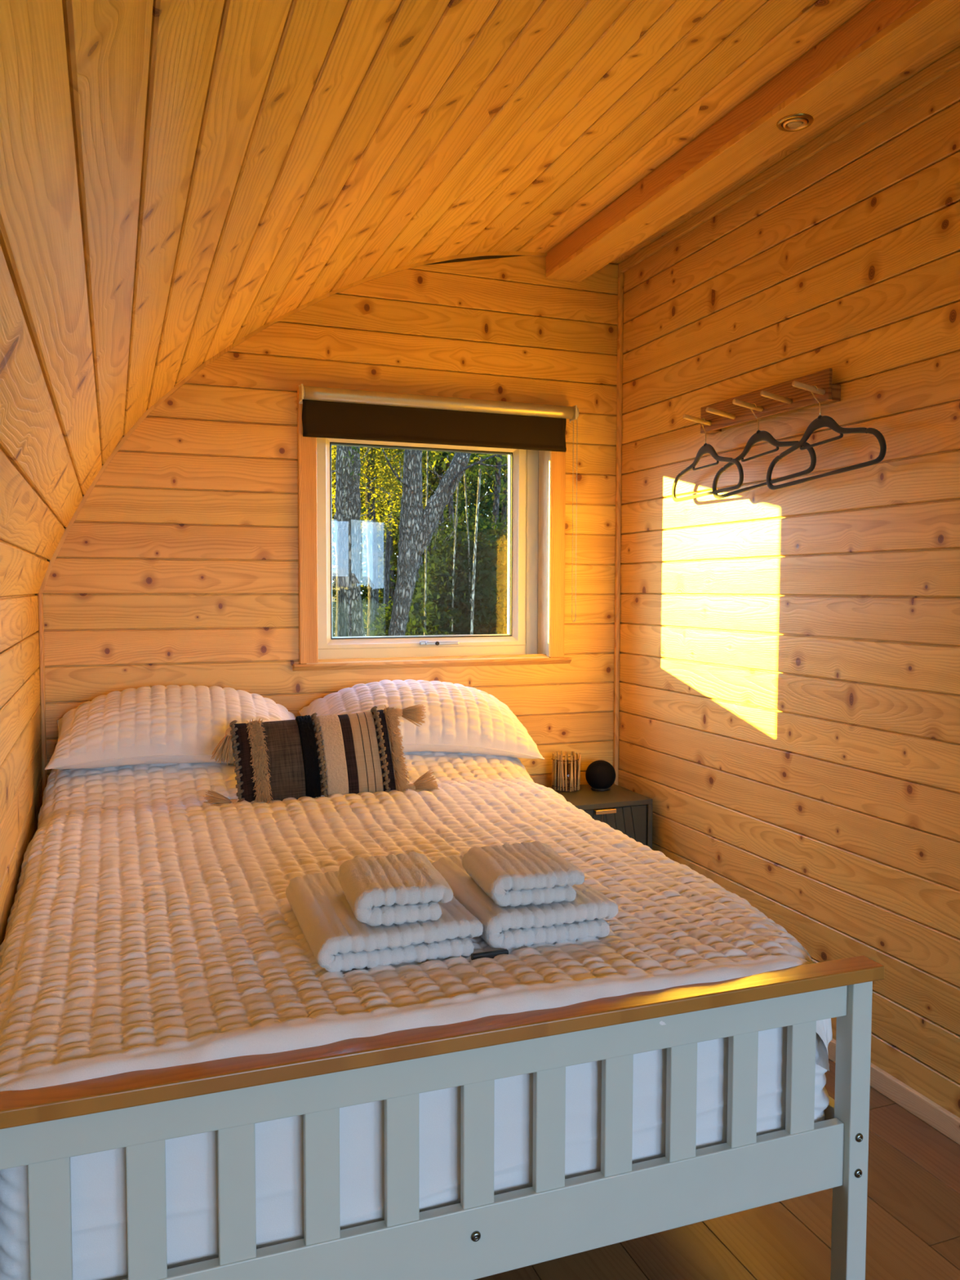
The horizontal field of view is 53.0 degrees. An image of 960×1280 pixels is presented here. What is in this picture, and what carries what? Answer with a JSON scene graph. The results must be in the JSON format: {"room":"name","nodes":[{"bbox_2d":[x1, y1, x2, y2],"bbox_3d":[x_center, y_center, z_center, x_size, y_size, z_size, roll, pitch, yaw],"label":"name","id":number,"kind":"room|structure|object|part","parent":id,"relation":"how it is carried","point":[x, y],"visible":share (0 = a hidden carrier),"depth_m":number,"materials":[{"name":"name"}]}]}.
{"room":"cabin bedroom","nodes":[
{"label":"cabin bedroom","id":0,"kind":"room"},
{"bbox_2d":[0,594,42,945],"bbox_3d":[-0.282,0.708,0.017,0.100,1.381,6.760,-1,3,-21],"label":"wall","id":1,"kind":"structure","parent":0,"point":[20,747],"depth_m":2.30,"materials":[{"name":"brown wood"}]},
{"bbox_2d":[34,255,617,787],"bbox_3d":[0.474,-0.304,3.798,4.800,3.000,0.140,-1,3,-21],"label":"wall","id":2,"kind":"structure","parent":0,"point":[180,565],"depth_m":3.29,"materials":[{"name":"brown wood"}]},
{"bbox_2d":[37,593,47,797],"bbox_3d":[-1.380,0.492,3.051,0.014,1.280,0.014,-1,3,-21],"label":"trim","id":3,"kind":"structure","parent":2,"relation":"attached to","point":[41,630],"depth_m":3.03,"materials":[{"name":"brown wood"}]},
{"bbox_2d":[38,251,546,593],"bbox_3d":[-0.569,-0.787,3.292,1.744,1.267,0.012,-1,3,-21],"label":"trim","id":4,"kind":"structure","parent":2,"relation":"attached to","point":[198,369],"depth_m":3.18,"materials":[{"name":"brown wood"}]},
{"bbox_2d":[293,388,572,671],"bbox_3d":[-0.173,-0.385,3.542,1.057,0.962,0.179,-1,3,-21],"label":"window","id":5,"kind":"structure","parent":2,"relation":"in","point":[535,557],"depth_m":3.62,"materials":[{"name":"beige wood"}]},
{"bbox_3d":[-0.215,-0.370,3.582,0.817,0.794,0.066,-1,3,-21],"label":"sash","id":6,"kind":"part","parent":5,"relation":"part of","materials":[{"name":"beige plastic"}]},
{"bbox_3d":[-0.205,0.011,3.562,0.036,0.016,0.016,-1,3,-21],"label":"handle","id":7,"kind":"part","parent":5,"relation":"part of","materials":[{"name":"metal"}]},
{"bbox_3d":[-0.217,-0.377,3.587,0.921,0.885,0.065,-1,3,-21],"label":"frame","id":8,"kind":"part","parent":5,"relation":"part of","materials":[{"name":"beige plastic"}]},
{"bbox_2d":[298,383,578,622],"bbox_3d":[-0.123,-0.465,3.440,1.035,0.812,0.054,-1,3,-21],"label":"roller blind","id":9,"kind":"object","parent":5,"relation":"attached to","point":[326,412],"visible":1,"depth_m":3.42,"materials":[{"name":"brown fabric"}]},
{"bbox_3d":[0.356,-0.459,3.621,0.001,0.782,0.032,-1,3,-21],"label":"chain cord","id":10,"kind":"part","parent":9,"relation":"part of","materials":[{"name":"metal"}]},
{"bbox_3d":[0.356,-0.460,3.621,0.004,0.785,0.035,-1,3,-21],"label":"bead chain","id":11,"kind":"part","parent":9,"relation":"part of","materials":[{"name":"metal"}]},
{"bbox_3d":[-0.140,0.012,3.570,0.130,0.013,0.011,-1,3,-21],"label":"lever","id":12,"kind":"part","parent":5,"relation":"part of","materials":[{"name":"metal"}]},
{"bbox_2d":[613,262,623,785],"bbox_3d":[0.535,-0.171,3.744,0.018,2.540,0.018,-1,3,-21],"label":"trim","id":13,"kind":"structure","parent":2,"relation":"attached to","point":[620,275],"depth_m":3.72,"materials":[{"name":"brown wood"}]},
{"bbox_2d":[0,0,959,596],"bbox_3d":[1.462,-0.043,0.642,3.828,2.660,6.760,-1,3,-21],"label":"ceiling","id":14,"kind":"structure","parent":0,"point":[179,179],"depth_m":1.75,"materials":[{"name":"brown wood"}]},
{"bbox_2d":[545,0,959,282],"bbox_3d":[1.471,-1.226,0.559,0.142,0.092,6.520,-1,3,-21],"label":"ceiling beam","id":15,"kind":"structure","parent":14,"relation":"attached to","point":[886,37],"depth_m":2.42,"materials":[{"name":"brown wood"}]},
{"bbox_2d":[776,113,813,131],"bbox_3d":[0.778,-1.275,2.374,0.087,0.012,0.087,-1,3,-21],"label":"recessed light","id":16,"kind":"object","parent":15,"relation":"attached to","point":[796,122],"visible":1,"depth_m":2.36,"materials":[{"name":"gold metal"}]},
{"bbox_2d":[475,1058,959,1279],"bbox_3d":[1.504,1.325,0.722,3.919,0.120,6.780,-1,3,-21],"label":"floor","id":17,"kind":"structure","parent":0,"point":[913,1224],"depth_m":1.94,"materials":[{"name":"brown wood"}]},
{"bbox_2d":[0,740,884,1279],"bbox_3d":[-0.325,0.764,2.344,1.422,0.817,2.011,-1,3,-20],"label":"bed","id":18,"kind":"object","parent":17,"relation":"on","point":[484,1234],"visible":0.49,"depth_m":1.42,"materials":[{"name":"white wood"}]},
{"bbox_2d":[0,1026,829,1279],"bbox_3d":[-0.317,0.710,2.340,1.357,0.266,1.897,-1,3,-20],"label":"mattress","id":19,"kind":"object","parent":18,"relation":"on","point":[99,1179],"visible":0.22,"depth_m":1.40,"materials":[{"name":"white fabric"}]},
{"bbox_2d":[0,751,832,1091],"bbox_3d":[-0.293,0.608,2.318,1.536,0.479,1.916,-1,3,-21],"label":"duvet","id":20,"kind":"object","parent":19,"relation":"on","point":[152,924],"visible":0.75,"depth_m":1.79,"materials":[{"name":"white fabric"}]},
{"bbox_2d":[44,684,295,769],"bbox_3d":[-0.920,0.259,2.980,0.755,0.238,0.367,-1,3,-19],"label":"pillow","id":21,"kind":"object","parent":20,"relation":"on","point":[157,724],"visible":0.77,"depth_m":2.83,"materials":[{"name":"white fabric"}]},
{"bbox_2d":[203,704,439,805],"bbox_3d":[-0.454,0.342,2.744,0.666,0.290,0.181,-1,3,-19],"label":"lumbar cushion","id":22,"kind":"object","parent":20,"relation":"on","point":[313,756],"visible":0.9,"depth_m":2.70,"materials":[{"name":"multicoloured fabric"}]},
{"bbox_2d":[285,870,483,972],"bbox_3d":[-0.189,0.499,1.766,0.286,0.065,0.386,-1,3,-19],"label":"towel","id":23,"kind":"object","parent":20,"relation":"on","point":[338,941],"visible":0.66,"depth_m":1.61,"materials":[{"name":"white fabric"}]},
{"bbox_2d":[337,851,453,926],"bbox_3d":[-0.155,0.439,1.712,0.170,0.067,0.230,-1,3,-16],"label":"hand towel","id":24,"kind":"object","parent":23,"relation":"on","point":[401,888],"visible":1,"depth_m":1.63,"materials":[{"name":"white fabric"}]},
{"bbox_2d":[298,679,544,759],"bbox_3d":[-0.204,0.265,3.250,0.781,0.259,0.369,-1,3,-17],"label":"pillow","id":25,"kind":"object","parent":20,"relation":"on","point":[460,718],"visible":0.7,"depth_m":3.14,"materials":[{"name":"white fabric"}]},
{"bbox_2d":[471,949,508,959],"bbox_3d":[0.017,0.536,1.635,0.066,0.011,0.010,-1,3,-21],"label":"slab","id":26,"kind":"object","parent":20,"relation":"on","point":[491,954],"visible":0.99,"depth_m":1.63,"materials":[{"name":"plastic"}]},
{"bbox_2d":[431,854,618,949],"bbox_3d":[0.071,0.492,1.868,0.255,0.069,0.395,-1,3,-18],"label":"towel","id":27,"kind":"object","parent":20,"relation":"on","point":[507,927],"visible":0.56,"depth_m":1.70,"materials":[{"name":"white fabric"}]},
{"bbox_2d":[462,840,585,906],"bbox_3d":[0.076,0.433,1.794,0.180,0.063,0.220,-1,3,-16],"label":"hand towel","id":28,"kind":"object","parent":27,"relation":"on","point":[524,873],"visible":1,"depth_m":1.71,"materials":[{"name":"white fabric"}]},
{"bbox_3d":[0.004,0.618,1.427,1.318,0.067,0.020,-1,3,-20],"label":"rail","id":29,"kind":"part","parent":18,"relation":"part of","materials":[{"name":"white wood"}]},
{"bbox_3d":[0.009,0.573,1.412,1.422,0.024,0.052,-1,3,-20],"label":"cap rail","id":30,"kind":"part","parent":18,"relation":"part of","materials":[{"name":"brown wood"}]},
{"bbox_3d":[0.003,0.896,1.442,1.318,0.111,0.020,-1,3,-20],"label":"rail","id":31,"kind":"part","parent":18,"relation":"part of","materials":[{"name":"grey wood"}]},
{"bbox_3d":[0.317,0.835,2.586,0.022,0.111,1.908,-1,3,-20],"label":"rail","id":32,"kind":"part","parent":18,"relation":"part of","materials":[{"name":"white wood"}]},
{"bbox_3d":[0.643,0.893,1.669,0.041,0.638,0.041,-1,3,-20],"label":"foot post","id":33,"kind":"part","parent":18,"relation":"part of","materials":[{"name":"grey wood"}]},
{"bbox_2d":[547,783,653,849],"bbox_3d":[0.385,0.839,3.541,0.388,0.545,0.328,-1,3,-21],"label":"nightstand","id":34,"kind":"object","parent":17,"relation":"on","point":[629,812],"visible":0.19,"depth_m":3.44,"materials":[{"name":"green paint"}]},
{"bbox_2d":[551,751,580,791],"bbox_3d":[0.322,0.493,3.611,0.110,0.138,0.112,-1,3,-21],"label":"lantern","id":35,"kind":"object","parent":34,"relation":"on","point":[573,784],"visible":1,"depth_m":3.58,"materials":[{"name":"brown wood"}]},
{"bbox_2d":[561,780,569,786],"bbox_3d":[0.322,0.539,3.612,0.038,0.016,0.038,-1,3,-21],"label":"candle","id":36,"kind":"object","parent":35,"relation":"on","point":[568,782],"depth_m":3.60,"materials":[{"name":"white wax"}]},
{"bbox_3d":[0.369,0.689,3.375,0.062,0.185,0.005,-1,3,-21],"label":"chevron panel","id":37,"kind":"part","parent":34,"relation":"part of","materials":[{"name":"green paint"}]},
{"bbox_3d":[0.401,0.689,3.387,0.062,0.185,0.005,-1,3,-21],"label":"chevron panel","id":38,"kind":"part","parent":34,"relation":"part of","materials":[{"name":"green paint"}]},
{"bbox_2d":[585,760,615,791],"bbox_3d":[0.453,0.507,3.615,0.113,0.110,0.113,-1,3,-21],"label":"speaker","id":39,"kind":"object","parent":34,"relation":"on","point":[600,775],"visible":1,"depth_m":3.58},
{"bbox_3d":[0.438,0.603,3.389,0.080,0.014,0.030,-1,3,-21],"label":"handle","id":40,"kind":"part","parent":34,"relation":"part of","materials":[{"name":"gold metal"}]},
{"bbox_3d":[0.452,0.688,3.406,0.032,0.185,0.005,-1,3,-21],"label":"chevron panel","id":41,"kind":"part","parent":34,"relation":"part of","materials":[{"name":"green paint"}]},
{"bbox_3d":[0.470,0.687,3.413,0.062,0.185,0.005,-1,3,-21],"label":"chevron panel","id":42,"kind":"part","parent":34,"relation":"part of","materials":[{"name":"green paint"}]},
{"bbox_3d":[0.503,0.687,3.426,0.062,0.185,0.005,-1,3,-21],"label":"chevron panel","id":43,"kind":"part","parent":34,"relation":"part of","materials":[{"name":"green paint"}]},
{"bbox_3d":[0.535,0.686,3.438,0.062,0.185,0.005,-1,3,-21],"label":"chevron panel","id":44,"kind":"part","parent":34,"relation":"part of","materials":[{"name":"green paint"}]},
{"bbox_3d":[0.568,0.686,3.450,0.062,0.185,0.005,-1,3,-21],"label":"chevron panel","id":45,"kind":"part","parent":34,"relation":"part of","materials":[{"name":"green paint"}]},
{"bbox_3d":[0.555,0.784,3.610,0.018,0.407,0.316,-1,3,-21],"label":"panel","id":46,"kind":"part","parent":34,"relation":"part of","materials":[{"name":"green paint"}]},
{"bbox_2d":[617,65,959,1117],"bbox_3d":[1.065,-0.116,2.523,0.100,2.755,2.720,-1,3,-21],"label":"wall","id":47,"kind":"structure","parent":0,"point":[789,699],"depth_m":2.68,"materials":[{"name":"brown wood"}]},
{"bbox_2d":[682,368,840,434],"bbox_3d":[0.800,-0.701,2.849,0.143,0.084,0.606,-1,3,-21],"label":"peg rail","id":48,"kind":"object","parent":47,"relation":"attached to","point":[795,393],"visible":1,"depth_m":2.80,"materials":[{"name":"brown wood"}]},
{"bbox_2d":[671,417,743,502],"bbox_3d":[0.719,-0.585,3.066,0.016,0.252,0.459,-1,3,-15],"label":"hanger","id":49,"kind":"object","parent":48,"relation":"hanging from","point":[706,448],"visible":1,"depth_m":3.05,"materials":[{"name":"black plastic"}]},
{"bbox_2d":[711,403,816,498],"bbox_3d":[0.819,-0.562,2.805,0.016,0.266,0.458,-1,3,-23],"label":"hanger","id":50,"kind":"object","parent":48,"relation":"hanging from","point":[759,436],"visible":1,"depth_m":2.80,"materials":[{"name":"black plastic"}]},
{"bbox_2d":[766,385,886,489],"bbox_3d":[0.911,-0.551,2.563,0.016,0.263,0.458,-1,3,-20],"label":"hanger","id":51,"kind":"object","parent":48,"relation":"hanging from","point":[821,421],"visible":1,"depth_m":2.55,"materials":[{"name":"black plastic"}]},
{"bbox_2d":[620,46,959,272],"bbox_3d":[1.018,-1.353,2.426,0.016,0.036,2.700,-1,3,-21],"label":"trim","id":52,"kind":"structure","parent":47,"relation":"attached to","point":[951,60],"depth_m":2.67,"materials":[{"name":"brown wood"}]},
{"bbox_2d":[827,1038,959,1145],"bbox_3d":[1.011,1.137,2.560,0.016,0.056,2.700,-1,3,-21],"label":"baseboard","id":53,"kind":"structure","parent":47,"relation":"attached to","point":[940,1118],"depth_m":2.38,"materials":[{"name":"brown wood"}]},
{"label":"outside","id":54,"kind":"structure","parent":0,"visible":0},
{"label":"ground","id":55,"kind":"structure","parent":54,"visible":0},
{"bbox_2d":[332,577,336,635],"bbox_3d":[-5.945,-3.924,29.675,3.459,9.289,3.955,0,3,-8],"label":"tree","id":56,"kind":"object","parent":55,"relation":"on","point":[332,577],"visible":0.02,"depth_m":29.64,"materials":[{"name":"green plant"}]},
{"bbox_2d":[332,512,336,636],"bbox_3d":[-4.908,-3.902,29.819,3.750,9.176,3.448,1,3,11],"label":"tree","id":57,"kind":"object","parent":55,"relation":"on","point":[332,513],"visible":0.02,"depth_m":29.62,"materials":[{"name":"green plant"}]},
{"bbox_2d":[332,488,367,636],"bbox_3d":[-3.684,-3.893,28.651,4.067,9.263,3.482,1,3,22],"label":"tree","id":58,"kind":"object","parent":55,"relation":"on","point":[334,573],"visible":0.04,"depth_m":28.55,"materials":[{"name":"green plant"}]},
{"bbox_2d":[331,445,392,636],"bbox_3d":[-1.240,-3.232,9.279,4.526,8.858,2.908,-1,3,-25],"label":"tree","id":59,"kind":"object","parent":55,"relation":"on","point":[348,514],"visible":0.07,"depth_m":9.03,"materials":[{"name":"grey plant"}]},
{"bbox_2d":[331,446,404,636],"bbox_3d":[-2.575,-2.508,17.192,2.959,6.464,2.659,-1,3,-21],"label":"tree","id":60,"kind":"object","parent":55,"relation":"on","point":[340,623],"visible":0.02,"depth_m":17.15,"materials":[{"name":"green plant"}]},
{"bbox_2d":[332,448,425,636],"bbox_3d":[-2.597,-3.714,25.212,4.388,9.211,3.722,-1,3,-21],"label":"tree","id":61,"kind":"object","parent":55,"relation":"on","point":[362,568],"visible":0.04,"depth_m":25.50,"materials":[{"name":"green plant"}]},
{"bbox_2d":[332,453,435,631],"bbox_3d":[-2.252,-3.691,24.480,3.445,9.252,3.974,-1,3,-17],"label":"tree","id":62,"kind":"object","parent":55,"relation":"on","point":[363,554],"visible":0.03,"depth_m":24.63,"materials":[{"name":"green plant"}]},
{"bbox_2d":[331,444,444,635],"bbox_3d":[-1.755,-2.441,15.329,2.994,6.534,2.654,-1,3,-21],"label":"tree","id":63,"kind":"object","parent":55,"relation":"on","point":[369,471],"visible":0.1,"depth_m":15.23,"materials":[{"name":"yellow plant"}]},
{"bbox_2d":[375,452,403,613],"bbox_3d":[-1.953,-3.519,21.668,2.368,8.003,2.208,-1,3,-21],"label":"tree","id":64,"kind":"object","parent":55,"relation":"on","point":[387,562],"visible":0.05,"depth_m":21.57,"materials":[{"name":"green plant"}]},
{"bbox_2d":[367,599,412,635],"bbox_3d":[-1.065,0.225,13.555,1.421,2.010,1.097,-1,3,-21],"label":"shrub","id":65,"kind":"object","parent":55,"relation":"on","point":[384,627],"visible":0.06,"depth_m":13.33,"materials":[{"name":"green plant"}]},
{"bbox_2d":[346,503,446,635],"bbox_3d":[-2.481,-3.874,28.335,3.689,9.146,3.662,-1,3,-21],"label":"tree","id":66,"kind":"object","parent":55,"relation":"on","point":[400,504],"visible":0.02,"depth_m":28.25,"materials":[{"name":"green plant"}]},
{"bbox_2d":[362,477,475,605],"bbox_3d":[-1.653,-3.816,27.702,3.551,9.240,4.643,1,3,16],"label":"tree","id":67,"kind":"object","parent":55,"relation":"on","point":[366,601],"visible":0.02,"depth_m":27.68,"materials":[{"name":"green plant"}]},
{"bbox_2d":[360,448,492,581],"bbox_3d":[-1.251,-2.562,18.725,2.943,6.416,2.691,-1,3,-21],"label":"tree","id":68,"kind":"object","parent":55,"relation":"on","point":[420,563],"visible":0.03,"depth_m":18.54,"materials":[{"name":"green plant"}]},
{"bbox_2d":[404,559,447,635],"bbox_3d":[-0.606,-0.081,12.868,1.300,2.083,1.007,-1,3,-21],"label":"shrub","id":69,"kind":"object","parent":55,"relation":"on","point":[418,584],"visible":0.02,"depth_m":12.63,"materials":[{"name":"green plant"}]},
{"bbox_2d":[401,448,471,554],"bbox_3d":[-0.662,-3.257,16.834,2.251,8.001,2.194,-1,3,-21],"label":"tree","id":70,"kind":"object","parent":55,"relation":"on","point":[442,517],"visible":0.05,"depth_m":16.73,"materials":[{"name":"green plant"}]},
{"bbox_2d":[422,450,452,635],"bbox_3d":[-0.662,-2.990,11.837,2.302,8.000,2.198,-1,3,-21],"label":"tree","id":71,"kind":"object","parent":55,"relation":"on","point":[427,451],"visible":0.02,"depth_m":11.80,"materials":[{"name":"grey plant"}]},
{"bbox_2d":[367,448,507,635],"bbox_3d":[-0.207,-3.192,9.646,4.916,8.748,2.916,-1,3,-24],"label":"tree","id":72,"kind":"object","parent":55,"relation":"on","point":[417,526],"visible":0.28,"depth_m":9.26,"materials":[{"name":"grey plant"}]},
{"bbox_2d":[400,452,474,556],"bbox_3d":[-0.934,-3.478,20.955,2.290,8.002,2.189,-1,3,-21],"label":"tree","id":73,"kind":"object","parent":55,"relation":"on","point":[435,531],"visible":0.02,"depth_m":20.91,"materials":[{"name":"green plant"}]},
{"bbox_2d":[422,451,484,537],"bbox_3d":[-0.486,-3.229,16.322,2.250,8.002,2.119,-1,3,-21],"label":"tree","id":74,"kind":"object","parent":55,"relation":"on","point":[451,508],"visible":0.06,"depth_m":16.27,"materials":[{"name":"green plant"}]},
{"bbox_2d":[406,506,507,635],"bbox_3d":[-0.235,-0.354,12.243,1.588,2.698,1.167,-1,3,-21],"label":"shrub","id":75,"kind":"object","parent":55,"relation":"on","point":[439,611],"visible":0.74,"depth_m":12.00,"materials":[{"name":"green plant"}]},
{"bbox_2d":[427,450,487,635],"bbox_3d":[-0.227,-2.987,11.792,2.191,8.000,2.135,0,3,-2],"label":"tree","id":76,"kind":"object","parent":55,"relation":"on","point":[481,466],"visible":0.03,"depth_m":11.76,"materials":[{"name":"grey plant"}]},
{"bbox_2d":[422,462,493,564],"bbox_3d":[-1.352,-3.711,26.098,3.594,9.203,3.734,-1,3,-21],"label":"tree","id":77,"kind":"object","parent":55,"relation":"on","point":[471,500],"visible":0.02,"depth_m":25.61,"materials":[{"name":"green plant"}]},
{"bbox_2d":[439,451,495,613],"bbox_3d":[-0.208,-2.994,11.941,2.296,8.001,2.136,-1,3,-21],"label":"tree","id":78,"kind":"object","parent":55,"relation":"on","point":[471,468],"visible":0.03,"depth_m":11.93,"materials":[{"name":"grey plant"}]},
{"bbox_2d":[444,456,502,542],"bbox_3d":[-0.507,-3.939,29.359,3.548,9.123,4.208,-1,3,-21],"label":"tree","id":79,"kind":"object","parent":55,"relation":"on","point":[487,456],"visible":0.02,"depth_m":28.95,"materials":[{"name":"green plant"}]},
{"bbox_2d":[454,460,507,547],"bbox_3d":[0.310,-3.927,29.420,3.661,9.242,3.820,-1,3,-21],"label":"tree","id":80,"kind":"object","parent":55,"relation":"on","point":[480,505],"visible":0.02,"depth_m":28.81,"materials":[{"name":"green plant"}]},
{"bbox_2d":[465,514,507,634],"bbox_3d":[0.149,-0.431,13.464,1.420,2.723,1.100,-1,3,-21],"label":"shrub","id":81,"kind":"object","parent":55,"relation":"on","point":[502,557],"visible":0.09,"depth_m":13.36,"materials":[{"name":"green plant"}]},
{"bbox_2d":[468,453,507,549],"bbox_3d":[0.271,-3.188,15.604,2.275,8.003,2.134,-1,3,-21],"label":"tree","id":82,"kind":"object","parent":55,"relation":"on","point":[497,495],"visible":0.02,"depth_m":15.47,"materials":[{"name":"green plant"}]},
{"bbox_2d":[468,453,507,634],"bbox_3d":[0.062,-2.981,11.707,2.295,8.001,2.190,-1,3,-21],"label":"tree","id":83,"kind":"object","parent":55,"relation":"on","point":[479,470],"visible":0.02,"depth_m":11.70,"materials":[{"name":"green plant"}]},
{"bbox_2d":[471,455,507,541],"bbox_3d":[0.518,-3.390,19.374,2.138,8.002,2.087,0,3,-1],"label":"tree","id":84,"kind":"object","parent":55,"relation":"on","point":[504,479],"visible":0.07,"depth_m":19.28,"materials":[{"name":"green plant"}]},
{"bbox_2d":[471,456,507,583],"bbox_3d":[1.379,-3.859,28.119,3.529,9.236,3.634,-1,3,-21],"label":"tree","id":85,"kind":"object","parent":55,"relation":"on","point":[491,486],"visible":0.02,"depth_m":27.77,"materials":[{"name":"green plant"}]},
{"bbox_2d":[473,457,507,521],"bbox_3d":[0.724,-3.512,21.658,2.281,8.001,2.153,-1,3,-21],"label":"tree","id":86,"kind":"object","parent":55,"relation":"on","point":[491,476],"visible":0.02,"depth_m":21.59,"materials":[{"name":"green plant"}]},
{"bbox_2d":[481,455,507,591],"bbox_3d":[0.636,-3.280,17.334,2.267,8.002,2.155,-1,3,-21],"label":"tree","id":87,"kind":"object","parent":55,"relation":"on","point":[484,461],"visible":0.02,"depth_m":17.16,"materials":[{"name":"green plant"}]}
]}

